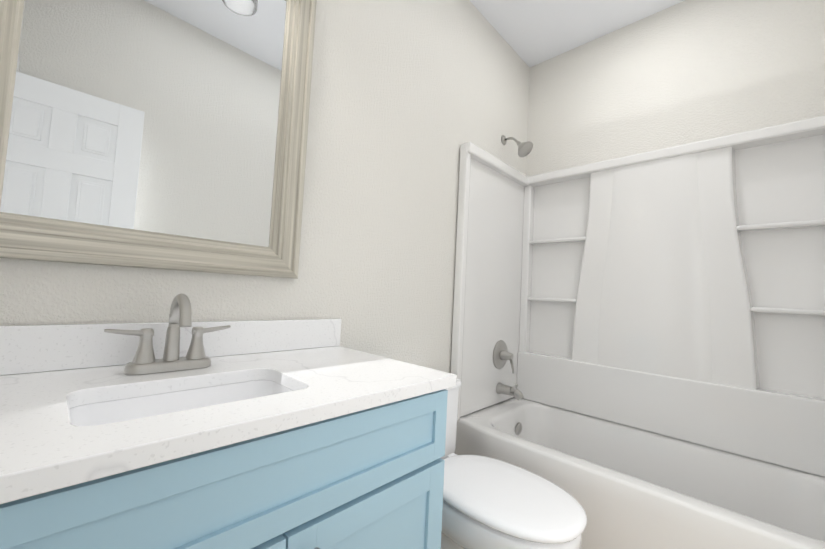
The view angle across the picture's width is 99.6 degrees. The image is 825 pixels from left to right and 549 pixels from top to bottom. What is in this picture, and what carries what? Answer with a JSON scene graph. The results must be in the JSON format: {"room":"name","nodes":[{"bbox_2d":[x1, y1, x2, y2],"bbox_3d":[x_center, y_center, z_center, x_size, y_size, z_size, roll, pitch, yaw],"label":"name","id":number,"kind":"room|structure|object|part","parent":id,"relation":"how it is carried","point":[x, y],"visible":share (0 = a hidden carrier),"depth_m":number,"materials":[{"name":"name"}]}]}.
{"room":"bathroom","nodes":[
{"label":"bathroom","id":0,"kind":"room"},
{"bbox_2d":[0,0,529,372],"bbox_3d":[-0.125,-0.200,1.551,0.100,2.730,2.670,0,-4,44],"label":"wall","id":1,"kind":"structure","parent":0,"point":[408,98],"depth_m":1.45,"materials":[{"name":"white paint"}]},
{"bbox_2d":[0,0,316,278],"bbox_3d":[-0.624,-0.520,0.931,0.036,1.017,0.750,0,-4,44],"label":"mirror","id":2,"kind":"object","parent":1,"relation":"attached to","point":[162,134],"visible":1,"depth_m":0.91,"materials":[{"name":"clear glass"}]},
{"bbox_2d":[501,135,532,156],"bbox_3d":[0.643,-0.798,2.139,0.190,0.168,0.102,0,-4,44],"label":"shower head","id":3,"kind":"object","parent":1,"relation":"attached to","point":[524,149],"visible":1,"depth_m":2.10},
{"bbox_2d":[469,0,684,66],"bbox_3d":[0.038,-1.662,0.598,1.660,0.100,4.030,0,-4,44],"label":"ceiling","id":4,"kind":"structure","parent":0,"point":[533,32],"depth_m":2.04,"materials":[{"name":"white paint"}]},
{"bbox_2d":[526,0,824,175],"bbox_3d":[1.325,-0.106,1.934,1.460,2.730,0.100,0,-4,44],"label":"wall","id":5,"kind":"structure","parent":0,"point":[686,72],"depth_m":1.86,"materials":[{"name":"white paint"}]},
{"bbox_3d":[-0.104,1.160,0.445,1.660,0.100,4.030,0,-4,44],"label":"floor","id":6,"kind":"structure","parent":0,"visible":0},
{"bbox_2d":[0,319,456,548],"bbox_3d":[-0.422,0.619,0.749,0.572,0.980,0.942,0,-4,44],"label":"bathroom vanity","id":7,"kind":"object","parent":6,"relation":"on","point":[290,434],"visible":0.96,"depth_m":0.65,"materials":[{"name":"blue paint"}]},
{"bbox_2d":[104,294,230,374],"bbox_3d":[-0.543,0.134,0.807,0.141,0.180,0.251,0,-4,44],"label":"faucet","id":8,"kind":"object","parent":7,"relation":"on","point":[144,361],"visible":1,"depth_m":0.81,"materials":[{"name":"silver metal"}]},
{"bbox_2d":[441,378,586,548],"bbox_3d":[0.224,0.814,1.285,0.764,0.715,0.390,0,-4,44],"label":"toilet","id":9,"kind":"object","parent":6,"relation":"on","point":[490,503],"visible":0.6,"depth_m":1.12,"materials":[{"name":"white ceramic"}]},
{"bbox_3d":[0.303,0.755,1.215,0.551,0.046,0.390,0,-4,44],"label":"seat","id":10,"kind":"part","parent":9,"relation":"part of","materials":[{"name":"white plastic"}]},
{"bbox_2d":[455,397,824,548],"bbox_3d":[0.969,0.999,1.561,1.452,0.450,0.758,0,-4,44],"label":"bathtub","id":11,"kind":"object","parent":6,"relation":"on","point":[626,487],"visible":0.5,"depth_m":1.46,"materials":[{"name":"white ceramic"}]},
{"bbox_2d":[451,115,824,476],"bbox_3d":[1.009,0.050,1.605,1.452,1.448,0.780,0,-4,44],"label":"shower surround","id":12,"kind":"object","parent":11,"relation":"on","point":[677,292],"visible":0.94,"depth_m":1.76,"materials":[{"name":"white plastic"}]},
{"bbox_3d":[0.579,0.681,2.049,0.159,0.090,0.066,0,-4,44],"label":"spout","id":13,"kind":"part","parent":12,"relation":"part of","materials":[{"name":"silver metal"}]}
]}

